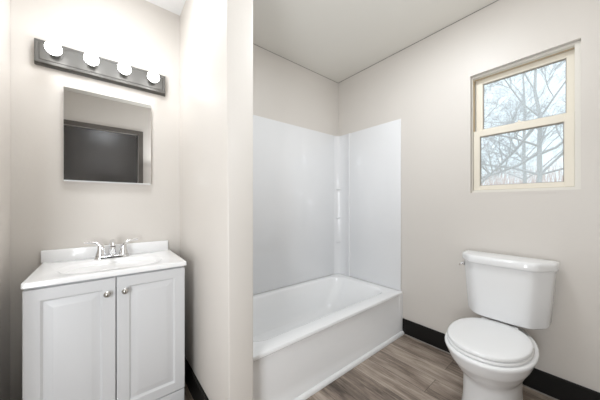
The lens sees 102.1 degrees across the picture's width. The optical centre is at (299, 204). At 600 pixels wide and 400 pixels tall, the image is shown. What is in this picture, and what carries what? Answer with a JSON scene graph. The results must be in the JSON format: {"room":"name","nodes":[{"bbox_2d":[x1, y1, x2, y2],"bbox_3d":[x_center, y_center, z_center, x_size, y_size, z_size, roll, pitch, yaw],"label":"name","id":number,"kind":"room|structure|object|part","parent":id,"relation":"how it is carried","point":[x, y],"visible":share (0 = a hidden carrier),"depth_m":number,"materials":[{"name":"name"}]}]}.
{"room":"bathroom","nodes":[
{"label":"bathroom","id":0,"kind":"room"},
{"bbox_2d":[0,0,9,399],"bbox_3d":[-0.900,-0.116,0.100,0.566,2.434,2.326,0,0,-39],"label":"wall","id":1,"kind":"structure","parent":0,"point":[4,4],"depth_m":1.11,"materials":[{"name":"white paint"}]},
{"bbox_2d":[146,0,185,15],"bbox_3d":[-0.857,-1.312,1.099,0.759,0.042,0.827,0,0,-39],"label":"ceiling","id":2,"kind":"structure","parent":0,"point":[174,6],"depth_m":1.56,"materials":[{"name":"white paint"}]},
{"bbox_2d":[10,0,337,399],"bbox_3d":[-0.696,-0.116,1.838,3.070,2.435,0.120,0,0,-39],"label":"wall","id":3,"kind":"structure","parent":0,"point":[48,212],"depth_m":1.38,"materials":[{"name":"white paint"}]},
{"bbox_2d":[34,38,164,96],"bbox_3d":[-1.075,-0.774,1.361,0.589,0.123,0.144,0,0,-39],"label":"vanity light","id":4,"kind":"object","parent":3,"relation":"attached to","point":[49,54],"visible":1,"depth_m":1.34,"materials":[{"name":"silver metal"}]},
{"bbox_2d":[44,40,61,59],"bbox_3d":[-1.229,-0.771,1.213,0.063,0.063,0.107,0,0,-39],"label":"bulb","id":5,"kind":"object","parent":4,"relation":"attached to","point":[52,50],"depth_m":1.19,"materials":[{"name":"white glass"}]},
{"bbox_2d":[84,52,98,69],"bbox_3d":[-1.118,-0.771,1.302,0.063,0.063,0.107,0,0,-39],"label":"bulb","id":6,"kind":"object","parent":4,"relation":"attached to","point":[91,61],"depth_m":1.28,"materials":[{"name":"white glass"}]},
{"bbox_2d":[118,62,130,77],"bbox_3d":[-1.008,-0.771,1.392,0.063,0.063,0.107,0,0,-39],"label":"bulb","id":7,"kind":"object","parent":4,"relation":"attached to","point":[124,70],"depth_m":1.36,"materials":[{"name":"white glass"}]},
{"bbox_2d":[147,71,159,85],"bbox_3d":[-0.897,-0.771,1.481,0.063,0.063,0.107,0,0,-39],"label":"bulb","id":8,"kind":"object","parent":4,"relation":"attached to","point":[153,79],"depth_m":1.46,"materials":[{"name":"white glass"}]},
{"bbox_2d":[41,240,167,262],"bbox_3d":[-1.098,0.268,1.421,0.580,0.064,0.020,0,0,-39],"label":"backsplash","id":9,"kind":"structure","parent":3,"relation":"attached to","point":[54,255],"depth_m":1.35,"materials":[{"name":"white stone"}]},
{"bbox_2d":[63,86,150,184],"bbox_3d":[-1.101,-0.375,1.414,0.398,0.501,0.028,0,0,-39],"label":"mirror","id":10,"kind":"object","parent":3,"relation":"attached to","point":[107,139],"visible":1,"depth_m":1.39,"materials":[{"name":"silver"}]},
{"bbox_2d":[254,44,336,82],"bbox_3d":[-0.156,-1.332,2.196,1.472,0.002,0.002,0,0,-39],"label":"trim","id":11,"kind":"structure","parent":3,"relation":"attached to","point":[254,44],"depth_m":2.27,"materials":[{"name":"grey"}]},
{"bbox_2d":[253,115,400,294],"bbox_3d":[0.074,0.002,1.915,1.474,1.487,0.726,0,0,-39],"label":"shower surround","id":12,"kind":"object","parent":3,"relation":"attached to","point":[324,204],"visible":0.73,"depth_m":2.28,"materials":[{"name":"white plastic"}]},
{"bbox_3d":[-0.172,0.002,2.178,1.419,1.487,0.009,0,0,-39],"label":"panel","id":13,"kind":"part","parent":12,"relation":"part of","materials":[{"name":"white plastic"}]},
{"bbox_3d":[0.690,0.002,2.318,0.009,1.487,0.577,0,0,-39],"label":"panel","id":14,"kind":"part","parent":12,"relation":"part of","materials":[{"name":"white plastic"}]},
{"bbox_2d":[180,0,252,399],"bbox_3d":[-0.519,-0.116,1.372,0.128,2.434,0.826,0,0,-39],"label":"wall partition","id":15,"kind":"structure","parent":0,"point":[216,36],"depth_m":1.10,"materials":[{"name":"white paint"}]},
{"bbox_2d":[185,357,208,399],"bbox_3d":[-0.565,1.037,1.335,0.012,0.127,0.823,0,0,-39],"label":"baseboard","id":16,"kind":"structure","parent":15,"relation":"attached to","point":[195,388],"depth_m":1.37,"materials":[{"name":"black paint"}]},
{"bbox_2d":[184,334,554,399],"bbox_3d":[0.036,1.151,0.934,3.070,0.100,2.447,0,0,-39],"label":"floor","id":17,"kind":"structure","parent":0,"point":[407,368],"depth_m":1.54,"materials":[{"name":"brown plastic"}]},
{"bbox_2d":[22,266,184,399],"bbox_3d":[-0.949,0.711,1.246,0.572,0.782,0.439,0,0,-39],"label":"vanity cabinet","id":18,"kind":"object","parent":17,"relation":"on","point":[92,339],"visible":0.98,"depth_m":1.07,"materials":[{"name":"white wood"}]},
{"bbox_3d":[-0.947,0.646,1.014,0.282,0.632,0.018,0,0,-39],"label":"door","id":19,"kind":"part","parent":18,"relation":"part of","materials":[{"name":"white wood"}]},
{"bbox_2d":[21,240,185,288],"bbox_3d":[-0.962,0.326,1.260,0.588,0.181,0.442,0,0,-39],"label":"vanity sink","id":20,"kind":"object","parent":18,"relation":"in","point":[58,266],"visible":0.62,"depth_m":1.25,"materials":[{"name":"white stone"}]},
{"bbox_2d":[84,238,137,259],"bbox_3d":[-1.026,0.243,1.328,0.241,0.108,0.145,0,0,-39],"label":"faucet","id":21,"kind":"object","parent":20,"relation":"on","point":[100,254],"visible":1,"depth_m":1.33,"materials":[{"name":"silver metal"}]},
{"bbox_3d":[-1.113,0.225,1.316,0.090,0.053,0.019,0,0,-28],"label":"lever","id":22,"kind":"part","parent":21,"relation":"part of","materials":[{"name":"silver metal"}]},
{"bbox_3d":[-1.093,0.250,1.331,0.048,0.061,0.048,0,0,-39],"label":"handle","id":23,"kind":"part","parent":21,"relation":"part of","materials":[{"name":"silver metal"}]},
{"bbox_3d":[-1.053,0.289,1.363,0.160,0.016,0.056,0,0,-39],"label":"plate","id":24,"kind":"part","parent":21,"relation":"part of","materials":[{"name":"silver metal"}]},
{"bbox_3d":[-1.024,0.236,1.327,0.038,0.095,0.142,0,0,-39],"label":"spout","id":25,"kind":"part","parent":21,"relation":"part of","materials":[{"name":"silver metal"}]},
{"bbox_3d":[-1.014,0.250,1.395,0.048,0.061,0.048,0,0,-39],"label":"handle","id":26,"kind":"part","parent":21,"relation":"part of","materials":[{"name":"silver metal"}]},
{"bbox_3d":[-0.995,0.225,1.411,0.019,0.053,0.090,0,0,39],"label":"lever","id":27,"kind":"part","parent":21,"relation":"part of","materials":[{"name":"silver metal"}]},
{"bbox_3d":[-0.846,0.394,1.065,0.027,0.027,0.029,0,0,-39],"label":"knob","id":28,"kind":"part","parent":18,"relation":"part of","materials":[{"name":"silver metal"}]},
{"bbox_3d":[-0.796,0.394,1.105,0.027,0.027,0.029,0,0,-39],"label":"knob","id":29,"kind":"part","parent":18,"relation":"part of","materials":[{"name":"silver metal"}]},
{"bbox_3d":[-0.724,0.646,1.195,0.286,0.632,0.018,0,0,-39],"label":"door","id":30,"kind":"part","parent":18,"relation":"part of","materials":[{"name":"white wood"}]},
{"bbox_3d":[-0.836,1.034,1.107,0.570,0.134,0.018,0,0,-39],"label":"rail","id":31,"kind":"part","parent":18,"relation":"part of","materials":[{"name":"white wood"}]},
{"bbox_2d":[253,273,402,399],"bbox_3d":[0.080,0.923,1.908,1.472,0.354,0.739,0,0,-39],"label":"bathtub","id":32,"kind":"object","parent":17,"relation":"on","point":[304,333],"visible":0.59,"depth_m":1.73,"materials":[{"name":"white ceramic"}]},
{"bbox_2d":[253,273,402,360],"bbox_3d":[0.080,0.914,1.908,1.472,0.335,0.739,0,0,-39],"label":"basin","id":33,"kind":"object","parent":32,"relation":"in","point":[334,317],"depth_m":1.92,"materials":[{"name":"white ceramic"}]},
{"bbox_2d":[294,331,403,399],"bbox_3d":[0.313,1.089,1.609,1.459,0.024,0.020,0,0,-39],"label":"trim","id":34,"kind":"structure","parent":32,"relation":"attached to","point":[321,385],"depth_m":1.59,"materials":[{"name":"white paint"}]},
{"bbox_2d":[445,250,559,399],"bbox_3d":[1.057,0.708,1.327,0.644,0.786,0.454,0,0,-39],"label":"toilet","id":35,"kind":"object","parent":17,"relation":"on","point":[494,355],"visible":1,"depth_m":1.31,"materials":[{"name":"white ceramic"}]},
{"bbox_3d":[0.995,0.699,1.286,0.465,0.021,0.346,0,0,-39],"label":"seat lid","id":36,"kind":"part","parent":35,"relation":"part of","materials":[{"name":"white plastic"}]},
{"bbox_3d":[0.994,0.718,1.285,0.468,0.016,0.352,0,0,-39],"label":"seat","id":37,"kind":"part","parent":35,"relation":"part of","materials":[{"name":"white plastic"}]},
{"bbox_3d":[1.038,0.914,1.320,0.606,0.374,0.380,0,0,-39],"label":"bowl","id":38,"kind":"part","parent":35,"relation":"part of","materials":[{"name":"white ceramic"}]},
{"bbox_3d":[1.232,0.525,1.467,0.195,0.326,0.428,0,0,-39],"label":"tank","id":39,"kind":"part","parent":35,"relation":"part of","materials":[{"name":"white ceramic"}]},
{"bbox_3d":[1.227,0.338,1.463,0.207,0.047,0.452,0,0,-39],"label":"tank lid","id":40,"kind":"part","parent":35,"relation":"part of","materials":[{"name":"white ceramic"}]},
{"bbox_2d":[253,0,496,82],"bbox_3d":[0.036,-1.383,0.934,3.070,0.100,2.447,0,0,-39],"label":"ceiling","id":41,"kind":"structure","parent":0,"point":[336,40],"depth_m":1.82,"materials":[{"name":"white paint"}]},
{"bbox_2d":[338,0,599,392],"bbox_3d":[1.209,-0.116,1.805,0.150,2.435,2.327,0,0,-39],"label":"wall","id":42,"kind":"structure","parent":0,"point":[426,85],"depth_m":1.68,"materials":[{"name":"white paint"}]},
{"bbox_2d":[339,0,497,82],"bbox_3d":[1.100,-1.331,1.817,0.004,0.004,2.163,0,0,-39],"label":"trim","id":43,"kind":"structure","parent":42,"relation":"attached to","point":[497,0],"depth_m":1.91,"materials":[{"name":"grey"}]},
{"bbox_2d":[402,318,599,399],"bbox_3d":[1.328,1.037,1.527,0.014,0.127,1.422,0,0,-39],"label":"baseboard","id":44,"kind":"structure","parent":42,"relation":"attached to","point":[556,387],"depth_m":1.42,"materials":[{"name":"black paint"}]},
{"bbox_2d":[472,40,580,192],"bbox_3d":[1.416,-0.490,1.555,0.102,0.816,0.505,0,0,-39],"label":"window","id":45,"kind":"structure","parent":42,"relation":"in","point":[571,120],"depth_m":1.45,"materials":[{"name":"white"}]},
{"bbox_3d":[1.395,-0.308,1.548,0.032,0.415,0.476,0,0,-39],"label":"sash","id":46,"kind":"part","parent":45,"relation":"part of","materials":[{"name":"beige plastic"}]},
{"bbox_3d":[1.425,-0.686,1.570,0.030,0.396,0.471,0,0,-39],"label":"sash","id":47,"kind":"part","parent":45,"relation":"part of","materials":[{"name":"beige plastic"}]},
{"bbox_2d":[470,189,582,194],"bbox_3d":[1.366,-0.075,1.513,0.030,0.014,0.518,0,0,-39],"label":"trim","id":48,"kind":"structure","parent":42,"relation":"attached to","point":[576,190],"depth_m":1.47,"materials":[{"name":"white paint"}]},
{"label":"outside","id":49,"kind":"structure","parent":0,"visible":0},
{"bbox_3d":[14.912,1.801,15.275,37.600,0.200,55.000,0,0,-39],"label":"ground","id":50,"kind":"structure","parent":49,"visible":0},
{"bbox_2d":[481,68,561,180],"bbox_3d":[6.221,-2.043,8.612,4.301,7.496,4.468,0,0,27],"label":"bare tree","id":51,"kind":"object","parent":50,"relation":"on","point":[485,89],"visible":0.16,"depth_m":7.65,"materials":[{"name":"grey plant"}]},
{"bbox_2d":[481,158,562,184],"bbox_3d":[13.801,-0.495,15.282,4.494,4.408,12.889,0,0,-39],"label":"thicket","id":52,"kind":"object","parent":50,"relation":"on","point":[531,179],"visible":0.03,"depth_m":14.63,"materials":[{"name":"beige plant"}]},
{"bbox_2d":[481,60,565,183],"bbox_3d":[4.609,-1.533,5.371,3.157,6.473,6.479,0,0,-39],"label":"bare tree","id":53,"kind":"object","parent":50,"relation":"on","point":[540,171],"visible":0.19,"depth_m":5.09,"materials":[{"name":"grey plant"}]},
{"bbox_2d":[481,60,565,182],"bbox_3d":[10.227,-3.313,11.905,7.647,10.046,5.384,0,0,23],"label":"bare tree","id":54,"kind":"object","parent":50,"relation":"on","point":[525,177],"visible":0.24,"depth_m":10.99,"materials":[{"name":"grey plant"}]}
]}

